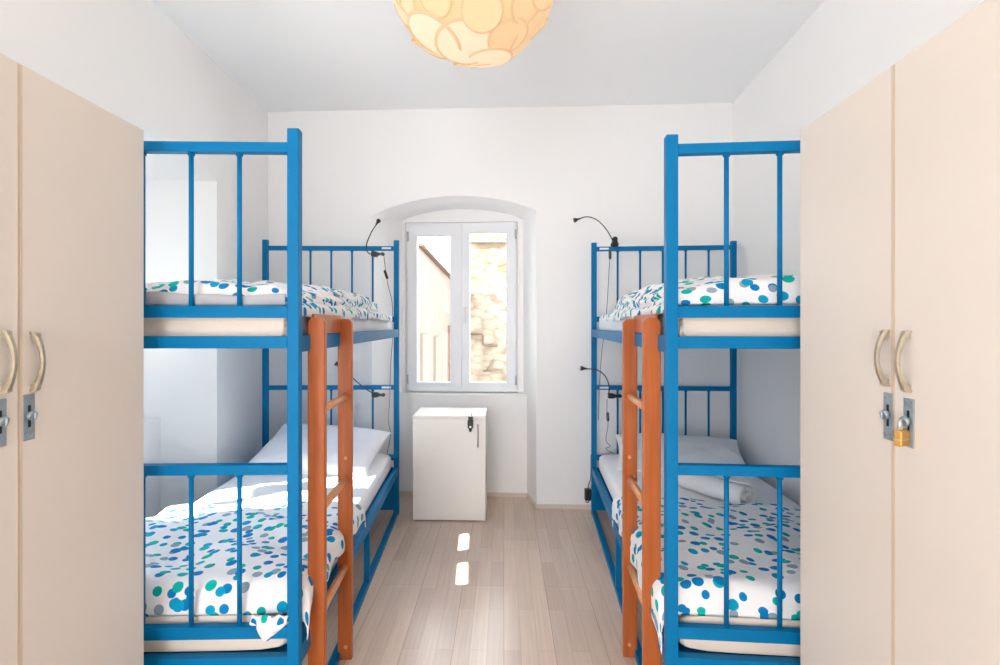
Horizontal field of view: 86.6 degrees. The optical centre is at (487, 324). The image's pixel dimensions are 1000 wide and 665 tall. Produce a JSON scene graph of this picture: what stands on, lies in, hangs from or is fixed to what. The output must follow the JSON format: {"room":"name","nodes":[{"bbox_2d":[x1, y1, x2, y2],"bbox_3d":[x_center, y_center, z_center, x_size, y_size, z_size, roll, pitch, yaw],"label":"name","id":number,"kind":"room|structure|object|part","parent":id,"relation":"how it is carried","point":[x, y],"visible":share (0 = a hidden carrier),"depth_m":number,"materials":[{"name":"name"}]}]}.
{"room":"dormitory","nodes":[
{"label":"dormitory","id":0,"kind":"room"},
{"bbox_2d":[0,0,267,510],"bbox_3d":[-1.806,-0.121,1.397,0.470,2.763,6.190,0,0,0],"label":"wall","id":1,"kind":"structure","parent":0,"point":[129,59],"depth_m":2.93,"materials":[{"name":"paint"}]},
{"bbox_2d":[144,418,160,517],"bbox_3d":[-1.859,0.884,2.282,0.110,0.751,1.300,0,0,0],"label":"wall","id":2,"kind":"structure","parent":0,"point":[152,426],"depth_m":2.85,"materials":[{"name":"paint"}]},
{"bbox_2d":[399,395,526,492],"bbox_3d":[-0.227,0.890,3.970,1.111,0.739,0.115,0,0,3],"label":"wall","id":3,"kind":"structure","parent":0,"point":[506,415],"depth_m":3.90,"materials":[{"name":"paint"}]},
{"bbox_2d":[393,392,526,395],"bbox_3d":[-0.227,0.515,3.971,1.111,0.012,0.133,0,0,3],"label":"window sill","id":4,"kind":"structure","parent":3,"relation":"on","point":[400,393],"depth_m":3.94,"materials":[{"name":"white paint"}]},
{"bbox_2d":[302,495,663,664],"bbox_3d":[0.000,1.310,1.450,5.200,0.100,6.300,0,0,0],"label":"floor","id":5,"kind":"structure","parent":0,"point":[524,584],"depth_m":2.47,"materials":[{"name":"laminate"}]},
{"bbox_2d":[0,53,143,664],"bbox_3d":[-1.220,0.369,1.061,0.625,1.782,0.736,0,0,2],"label":"wardrobe","id":6,"kind":"object","parent":5,"relation":"on","point":[72,169],"visible":1,"depth_m":1.18,"materials":[{"name":"beige laminate"}]},
{"bbox_3d":[-0.932,0.188,1.012,0.004,0.092,0.027,0,0,2],"label":"hasp plate","id":7,"kind":"part","parent":6,"relation":"part of","materials":[{"name":"silver metal"}]},
{"bbox_3d":[-0.947,0.339,0.869,0.018,1.719,0.364,0,0,2],"label":"door","id":8,"kind":"part","parent":6,"relation":"part of","materials":[{"name":"beige laminate"}]},
{"bbox_3d":[-0.922,0.071,1.022,0.027,0.122,0.017,0,0,2],"label":"handle","id":9,"kind":"part","parent":6,"relation":"part of","materials":[{"name":"silver metal"}]},
{"bbox_3d":[-0.930,0.187,1.074,0.004,0.093,0.027,0,0,2],"label":"hasp plate","id":10,"kind":"part","parent":6,"relation":"part of","materials":[{"name":"silver metal"}]},
{"bbox_3d":[-0.920,0.075,1.085,0.027,0.122,0.017,0,0,2],"label":"handle","id":11,"kind":"part","parent":6,"relation":"part of","materials":[{"name":"silver metal"}]},
{"bbox_2d":[144,128,398,664],"bbox_3d":[-1.015,0.348,2.519,0.897,1.823,2.034,0,0,-1],"label":"bunk bed","id":12,"kind":"object","parent":5,"relation":"on","point":[297,646],"visible":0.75,"depth_m":1.52,"materials":[{"name":"blue metal"}]},
{"bbox_3d":[-0.989,0.968,1.519,0.829,0.035,0.028,0,0,-1],"label":"support rail","id":13,"kind":"part","parent":12,"relation":"part of","materials":[{"name":"blue metal"}]},
{"bbox_3d":[-0.989,0.049,1.519,0.829,0.035,0.028,0,0,-1],"label":"support rail","id":14,"kind":"part","parent":12,"relation":"part of","materials":[{"name":"blue metal"}]},
{"bbox_3d":[-0.989,0.880,1.519,0.829,0.034,0.028,0,0,-1],"label":"guard rail","id":15,"kind":"part","parent":12,"relation":"part of","materials":[{"name":"blue metal"}]},
{"bbox_3d":[-0.989,-0.038,1.519,0.829,0.034,0.028,0,0,-1],"label":"guard rail","id":16,"kind":"part","parent":12,"relation":"part of","materials":[{"name":"blue metal"}]},
{"bbox_3d":[-0.989,0.414,1.519,0.829,0.029,0.028,0,0,-1],"label":"rail","id":17,"kind":"part","parent":12,"relation":"part of","materials":[{"name":"blue metal"}]},
{"bbox_3d":[-0.989,-0.509,1.519,0.829,0.029,0.028,0,0,-1],"label":"rail","id":18,"kind":"part","parent":12,"relation":"part of","materials":[{"name":"blue metal"}]},
{"bbox_3d":[-1.472,0.348,3.507,0.034,1.823,0.034,0,0,-1],"label":"post","id":19,"kind":"part","parent":12,"relation":"part of","materials":[{"name":"blue metal"}]},
{"bbox_2d":[144,454,390,651],"bbox_3d":[-1.015,0.900,2.519,0.811,0.134,1.944,0,0,-1],"label":"mattress","id":20,"kind":"object","parent":12,"relation":"on","point":[366,489],"visible":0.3,"depth_m":2.52,"materials":[{"name":"white fabric"}]},
{"bbox_2d":[146,500,365,640],"bbox_3d":[-0.964,0.834,1.926,0.862,0.181,0.885,0,0,-1],"label":"duvet","id":21,"kind":"object","parent":20,"relation":"on","point":[264,526],"visible":0.62,"depth_m":1.71,"materials":[{"name":"fabric"}]},
{"bbox_2d":[242,479,307,503],"bbox_3d":[-0.964,0.806,2.550,0.360,0.055,0.300,0,0,-8],"label":"towel","id":22,"kind":"object","parent":20,"relation":"on","point":[268,493],"visible":0.45,"depth_m":2.47,"materials":[{"name":"white fabric"}]},
{"bbox_2d":[248,424,390,477],"bbox_3d":[-1.000,0.751,3.179,0.727,0.247,0.457,0,0,7],"label":"pillow","id":23,"kind":"object","parent":20,"relation":"on","point":[367,443],"visible":0.48,"depth_m":3.09,"materials":[{"name":"white fabric"}]},
{"bbox_2d":[144,305,390,335],"bbox_3d":[-1.015,-0.007,2.519,0.811,0.130,1.944,0,0,-1],"label":"mattress","id":24,"kind":"object","parent":12,"relation":"on","point":[152,326],"visible":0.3,"depth_m":1.55,"materials":[{"name":"white fabric"}]},
{"bbox_2d":[146,279,391,321],"bbox_3d":[-1.004,-0.106,2.444,0.846,0.177,1.829,0,0,-1],"label":"duvet","id":25,"kind":"object","parent":24,"relation":"on","point":[316,299],"visible":0.66,"depth_m":1.58,"materials":[{"name":"fabric"}]},
{"bbox_3d":[-0.558,0.348,1.530,0.034,1.823,0.034,0,0,-1],"label":"post","id":26,"kind":"part","parent":12,"relation":"part of","materials":[{"name":"blue metal"}]},
{"bbox_3d":[-1.040,0.414,3.518,0.829,0.029,0.028,0,0,-1],"label":"rail","id":27,"kind":"part","parent":12,"relation":"part of","materials":[{"name":"blue metal"}]},
{"bbox_3d":[-1.040,-0.509,3.518,0.829,0.029,0.028,0,0,-1],"label":"rail","id":28,"kind":"part","parent":12,"relation":"part of","materials":[{"name":"blue metal"}]},
{"bbox_3d":[-0.590,0.964,2.530,0.040,0.050,1.966,0,0,-1],"label":"rail","id":29,"kind":"part","parent":12,"relation":"part of","materials":[{"name":"blue metal"}]},
{"bbox_3d":[-0.590,0.054,2.530,0.040,0.050,1.966,0,0,-1],"label":"rail","id":30,"kind":"part","parent":12,"relation":"part of","materials":[{"name":"blue metal"}]},
{"bbox_2d":[334,361,390,452],"bbox_3d":[-0.825,0.541,3.483,0.362,0.617,0.079,0,0,-16],"label":"reading lamp","id":31,"kind":"object","parent":12,"relation":"attached to","point":[373,394],"visible":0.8,"depth_m":3.49,"materials":[{"name":"black plastic"}]},
{"bbox_3d":[-0.655,0.620,3.498,0.028,0.460,0.010,0,0,-24],"label":"cord","id":32,"kind":"part","parent":31,"relation":"part of","materials":[{"name":"grey plastic"}]},
{"bbox_3d":[-0.584,1.244,2.530,0.028,0.028,1.966,0,0,-1],"label":"floor rail","id":33,"kind":"part","parent":12,"relation":"part of","materials":[{"name":"blue metal"}]},
{"bbox_2d":[366,219,392,378],"bbox_3d":[-0.719,-0.159,3.535,0.170,1.109,0.100,0,0,0],"label":"reading lamp","id":34,"kind":"object","parent":12,"relation":"attached to","point":[373,254],"visible":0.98,"depth_m":3.50,"materials":[{"name":"black plastic"}]},
{"bbox_3d":[-0.661,-0.030,3.525,0.023,0.851,0.073,0,0,33],"label":"cord","id":35,"kind":"part","parent":34,"relation":"part of","materials":[{"name":"grey plastic"}]},
{"bbox_3d":[-1.040,1.109,3.518,0.827,0.242,0.008,0,0,-1],"label":"panel","id":36,"kind":"part","parent":12,"relation":"part of","materials":[{"name":"blue metal"}]},
{"bbox_3d":[-0.609,0.348,3.529,0.034,1.823,0.034,0,0,-1],"label":"post","id":37,"kind":"part","parent":12,"relation":"part of","materials":[{"name":"blue metal"}]},
{"bbox_2d":[308,314,352,664],"bbox_3d":[-0.534,0.612,1.826,0.053,1.296,0.388,0,0,-1],"label":"ladder","id":38,"kind":"object","parent":5,"relation":"on","point":[319,325],"visible":0.97,"depth_m":1.65,"materials":[{"name":"brown wood"}]},
{"bbox_2d":[413,407,486,520],"bbox_3d":[-0.245,0.912,3.556,0.468,0.695,0.378,0,0,2],"label":"base cabinet","id":39,"kind":"object","parent":5,"relation":"on","point":[450,444],"visible":1,"depth_m":3.40,"materials":[{"name":"white laminate"}]},
{"bbox_3d":[-0.245,0.591,3.573,0.468,0.016,0.345,0,0,2],"label":"panel","id":40,"kind":"part","parent":39,"relation":"part of","materials":[{"name":"white laminate"}]},
{"bbox_3d":[-0.064,0.704,3.379,0.010,0.148,0.033,0,0,2],"label":"handle","id":41,"kind":"part","parent":39,"relation":"part of","materials":[{"name":"silver metal"}]},
{"bbox_3d":[-0.019,0.930,3.576,0.016,0.660,0.327,0,0,2],"label":"panel","id":42,"kind":"part","parent":39,"relation":"part of","materials":[{"name":"white laminate"}]},
{"bbox_2d":[622,314,660,664],"bbox_3d":[0.524,0.612,1.834,0.053,1.296,0.403,0,0,5],"label":"ladder","id":43,"kind":"object","parent":5,"relation":"on","point":[649,325],"visible":0.94,"depth_m":1.65,"materials":[{"name":"brown wood"}]},
{"bbox_2d":[591,134,799,664],"bbox_3d":[1.061,0.357,2.487,0.927,1.805,2.034,0,0,5],"label":"bunk bed","id":44,"kind":"object","parent":5,"relation":"on","point":[673,652],"visible":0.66,"depth_m":1.51,"materials":[{"name":"blue metal"}]},
{"bbox_3d":[0.704,0.357,3.522,0.034,1.805,0.034,0,0,5],"label":"post","id":45,"kind":"part","parent":44,"relation":"part of","materials":[{"name":"blue metal"}]},
{"bbox_2d":[573,216,618,419],"bbox_3d":[0.706,-0.039,3.478,0.314,1.337,0.059,0,0,-11],"label":"reading lamp","id":46,"kind":"object","parent":44,"relation":"attached to","point":[614,242],"visible":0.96,"depth_m":3.48,"materials":[{"name":"black plastic"}]},
{"bbox_3d":[0.771,0.058,3.489,0.092,1.142,0.018,0,0,20],"label":"cord","id":47,"kind":"part","parent":46,"relation":"part of","materials":[{"name":"grey plastic"}]},
{"bbox_2d":[580,366,621,453],"bbox_3d":[0.736,0.556,3.478,0.281,0.582,0.067,0,0,-10],"label":"reading lamp","id":48,"kind":"object","parent":44,"relation":"attached to","point":[610,395],"visible":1,"depth_m":3.47,"materials":[{"name":"black plastic"}]},
{"bbox_3d":[1.149,1.109,3.483,0.857,0.242,0.008,0,0,5],"label":"panel","id":49,"kind":"part","parent":44,"relation":"part of","materials":[{"name":"blue metal"}]},
{"bbox_3d":[0.616,1.244,2.526,0.028,0.028,1.966,0,0,5],"label":"floor rail","id":50,"kind":"part","parent":44,"relation":"part of","materials":[{"name":"blue metal"}]},
{"bbox_3d":[0.622,0.964,2.526,0.040,0.050,1.966,0,0,5],"label":"rail","id":51,"kind":"part","parent":44,"relation":"part of","materials":[{"name":"blue metal"}]},
{"bbox_3d":[0.622,0.054,2.526,0.040,0.050,1.966,0,0,5],"label":"rail","id":52,"kind":"part","parent":44,"relation":"part of","materials":[{"name":"blue metal"}]},
{"bbox_3d":[1.149,0.414,3.483,0.859,0.029,0.028,0,0,5],"label":"rail","id":53,"kind":"part","parent":44,"relation":"part of","materials":[{"name":"blue metal"}]},
{"bbox_3d":[1.149,-0.504,3.483,0.859,0.029,0.028,0,0,5],"label":"rail","id":54,"kind":"part","parent":44,"relation":"part of","materials":[{"name":"blue metal"}]},
{"bbox_3d":[0.528,0.357,1.530,0.034,1.805,0.034,0,0,5],"label":"post","id":55,"kind":"part","parent":44,"relation":"part of","materials":[{"name":"blue metal"}]},
{"bbox_2d":[599,454,799,656],"bbox_3d":[1.061,0.901,2.487,0.841,0.134,1.944,0,0,5],"label":"mattress","id":56,"kind":"object","parent":44,"relation":"on","point":[612,477],"visible":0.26,"depth_m":1.55,"materials":[{"name":"white fabric"}]},
{"bbox_2d":[615,433,754,478],"bbox_3d":[1.146,0.776,3.182,0.738,0.194,0.432,0,0,13],"label":"pillow","id":57,"kind":"object","parent":56,"relation":"on","point":[691,449],"visible":0.4,"depth_m":3.10,"materials":[{"name":"white fabric"}]},
{"bbox_2d":[612,495,799,654],"bbox_3d":[0.981,0.855,1.987,0.893,0.229,0.945,0,0,5],"label":"duvet","id":58,"kind":"object","parent":56,"relation":"on","point":[752,526],"visible":0.41,"depth_m":1.74,"materials":[{"name":"fabric"}]},
{"bbox_2d":[678,475,756,503],"bbox_3d":[1.096,0.783,2.576,0.130,0.104,0.378,0,0,-29],"label":"towel","id":59,"kind":"object","parent":56,"relation":"on","point":[711,486],"visible":0.84,"depth_m":2.50,"materials":[{"name":"white fabric"}]},
{"bbox_2d":[599,304,799,335],"bbox_3d":[1.061,-0.007,2.487,0.841,0.130,1.944,0,0,5],"label":"mattress","id":60,"kind":"object","parent":44,"relation":"on","point":[686,326],"visible":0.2,"depth_m":1.54,"materials":[{"name":"white fabric"}]},
{"bbox_2d":[602,274,799,320],"bbox_3d":[1.036,-0.104,2.303,0.876,0.174,1.569,0,0,5],"label":"duvet","id":61,"kind":"object","parent":60,"relation":"on","point":[758,289],"visible":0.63,"depth_m":1.56,"materials":[{"name":"fabric"}]},
{"bbox_3d":[1.594,0.357,3.444,0.034,1.805,0.034,0,0,5],"label":"post","id":62,"kind":"part","parent":44,"relation":"part of","materials":[{"name":"blue metal"}]},
{"bbox_3d":[0.973,0.968,1.491,0.859,0.035,0.028,0,0,5],"label":"support rail","id":63,"kind":"part","parent":44,"relation":"part of","materials":[{"name":"blue metal"}]},
{"bbox_3d":[0.973,0.049,1.491,0.859,0.035,0.028,0,0,5],"label":"support rail","id":64,"kind":"part","parent":44,"relation":"part of","materials":[{"name":"blue metal"}]},
{"bbox_3d":[0.973,0.880,1.491,0.859,0.034,0.028,0,0,5],"label":"guard rail","id":65,"kind":"part","parent":44,"relation":"part of","materials":[{"name":"blue metal"}]},
{"bbox_3d":[0.973,-0.038,1.491,0.859,0.034,0.028,0,0,5],"label":"guard rail","id":66,"kind":"part","parent":44,"relation":"part of","materials":[{"name":"blue metal"}]},
{"bbox_3d":[0.973,0.414,1.491,0.859,0.029,0.028,0,0,5],"label":"rail","id":67,"kind":"part","parent":44,"relation":"part of","materials":[{"name":"blue metal"}]},
{"bbox_3d":[0.973,-0.504,1.491,0.859,0.029,0.028,0,0,5],"label":"rail","id":68,"kind":"part","parent":44,"relation":"part of","materials":[{"name":"blue metal"}]},
{"bbox_2d":[800,0,999,664],"bbox_3d":[1.097,0.369,1.037,0.625,1.782,0.728,0,0,4],"label":"wardrobe","id":69,"kind":"object","parent":5,"relation":"on","point":[900,178],"visible":0.98,"depth_m":1.02,"materials":[{"name":"beige laminate"}]},
{"bbox_3d":[0.832,0.339,1.239,0.018,1.719,0.360,0,0,4],"label":"door","id":70,"kind":"part","parent":69,"relation":"part of","materials":[{"name":"beige laminate"}]},
{"bbox_3d":[0.801,0.067,1.078,0.027,0.115,0.017,0,0,4],"label":"handle","id":71,"kind":"part","parent":69,"relation":"part of","materials":[{"name":"silver metal"}]},
{"bbox_3d":[0.810,0.185,1.073,0.004,0.095,0.027,0,0,4],"label":"hasp plate","id":72,"kind":"part","parent":69,"relation":"part of","materials":[{"name":"silver metal"}]},
{"bbox_2d":[893,418,909,446],"bbox_3d":[0.794,0.204,1.015,0.033,0.054,0.015,0,0,-24],"label":"padlock","id":73,"kind":"object","parent":69,"relation":"hanging from","point":[901,436],"visible":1,"depth_m":1.01,"materials":[{"name":"gold metal"}]},
{"bbox_3d":[0.796,0.070,1.018,0.027,0.118,0.017,0,0,4],"label":"handle","id":74,"kind":"part","parent":69,"relation":"part of","materials":[{"name":"silver metal"}]},
{"bbox_3d":[0.805,0.188,1.015,0.004,0.093,0.027,0,0,4],"label":"hasp plate","id":75,"kind":"part","parent":69,"relation":"part of","materials":[{"name":"silver metal"}]},
{"bbox_3d":[0.807,0.339,0.875,0.018,1.719,0.360,0,0,4],"label":"door","id":76,"kind":"part","parent":69,"relation":"part of","materials":[{"name":"beige laminate"}]},
{"bbox_2d":[151,0,824,111],"bbox_3d":[0.000,-1.578,1.450,5.200,0.150,6.300,0,0,0],"label":"ceiling","id":77,"kind":"structure","parent":0,"point":[288,55],"depth_m":2.92,"materials":[{"name":"white paint"}]},
{"bbox_2d":[393,0,553,67],"bbox_3d":[-0.044,-1.183,1.723,0.569,0.639,0.572,0,0,0],"label":"pendant lamp","id":78,"kind":"object","parent":77,"relation":"hanging from","point":[466,33],"visible":1,"depth_m":1.64,"materials":[{"name":"beige paper"}]},
{"bbox_3d":[-0.044,-1.152,1.720,0.515,0.515,0.515,0,0,0],"label":"globe","id":79,"kind":"part","parent":78,"relation":"part of","materials":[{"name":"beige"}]},
{"bbox_2d":[268,103,732,507],"bbox_3d":[0.064,-0.121,3.899,3.815,2.763,0.470,0,0,3],"label":"wall","id":80,"kind":"structure","parent":0,"point":[540,169],"depth_m":3.65,"materials":[{"name":"paint"}]},
{"bbox_2d":[406,222,517,391],"bbox_3d":[-0.200,-0.135,4.023,0.853,1.287,0.147,0,0,3],"label":"window","id":81,"kind":"structure","parent":80,"relation":"in","point":[459,233],"depth_m":4.00,"materials":[{"name":"white paint"}]},
{"bbox_3d":[-0.403,-0.129,4.030,0.412,1.263,0.061,0,0,3],"label":"sash","id":82,"kind":"part","parent":81,"relation":"part of","materials":[{"name":"white paint"}]},
{"bbox_3d":[0.008,-0.134,4.011,0.406,1.273,0.061,0,0,3],"label":"sash","id":83,"kind":"part","parent":81,"relation":"part of","materials":[{"name":"white paint"}]},
{"bbox_2d":[399,491,525,496],"bbox_3d":[-0.219,1.246,3.906,1.019,0.028,0.012,0,0,3],"label":"baseboard","id":84,"kind":"structure","parent":80,"relation":"attached to","point":[489,494],"depth_m":3.89,"materials":[{"name":"beige wood"}]},
{"bbox_2d":[526,493,535,507],"bbox_3d":[0.306,1.246,3.768,0.012,0.028,0.241,0,0,-10],"label":"baseboard","id":85,"kind":"structure","parent":80,"relation":"attached to","point":[529,498],"depth_m":3.74,"materials":[{"name":"beige wood"}]},
{"bbox_2d":[537,504,590,508],"bbox_3d":[0.996,1.246,3.613,1.326,0.028,0.012,0,0,3],"label":"baseboard","id":86,"kind":"structure","parent":80,"relation":"attached to","point":[539,506],"depth_m":3.63,"materials":[{"name":"beige wood"}]},
{"bbox_2d":[584,471,590,502],"bbox_3d":[0.670,1.028,3.541,0.048,0.319,0.043,0,0,0],"label":"power adapter","id":87,"kind":"object","parent":80,"relation":"attached to","point":[587,491],"visible":0.94,"depth_m":3.52,"materials":[{"name":"black plastic"}]},
{"bbox_2d":[733,0,983,505],"bbox_3d":[1.590,-0.121,1.100,0.299,2.763,5.648,0,0,5],"label":"wall","id":88,"kind":"structure","parent":0,"point":[843,45],"depth_m":2.78,"materials":[{"name":"paint"}]},
{"label":"outside","id":89,"kind":"structure","parent":0,"visible":0},
{"bbox_3d":[0.000,4.310,8.450,12.000,0.100,7.100,0,0,0],"label":"floor","id":90,"kind":"structure","parent":89,"visible":0},
{"bbox_2d":[418,243,449,381],"bbox_3d":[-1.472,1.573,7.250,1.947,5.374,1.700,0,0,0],"label":"building","id":91,"kind":"structure","parent":90,"relation":"on","point":[433,277],"depth_m":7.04,"materials":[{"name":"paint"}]},
{"bbox_2d":[420,334,429,380],"bbox_3d":[-0.799,0.985,6.630,0.054,1.750,0.302,0,0,10],"label":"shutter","id":92,"kind":"object","parent":91,"relation":"hanging from","point":[424,338],"depth_m":6.57,"materials":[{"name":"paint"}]},
{"bbox_2d":[433,337,440,381],"bbox_3d":[-0.703,1.010,7.199,0.054,1.700,0.251,0,0,10],"label":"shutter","id":93,"kind":"object","parent":91,"relation":"hanging from","point":[436,340],"depth_m":7.16,"materials":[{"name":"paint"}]},
{"bbox_2d":[448,326,449,381],"bbox_3d":[-0.573,0.735,7.964,0.054,1.450,0.216,0,0,10],"label":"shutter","id":94,"kind":"object","parent":91,"relation":"hanging from","point":[448,326],"depth_m":7.86,"materials":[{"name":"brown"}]},
{"bbox_2d":[470,234,505,381],"bbox_3d":[1.625,1.349,9.660,4.390,5.823,3.080,0,0,0],"label":"building","id":95,"kind":"structure","parent":90,"relation":"on","point":[487,251],"depth_m":8.20,"materials":[{"name":"stone"}]},
{"bbox_2d":[490,294,496,300],"bbox_3d":[0.082,-0.425,8.175,0.104,0.102,0.110,0,0,0],"label":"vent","id":96,"kind":"object","parent":95,"relation":"attached to","point":[493,297],"depth_m":8.12,"materials":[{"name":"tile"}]}
]}

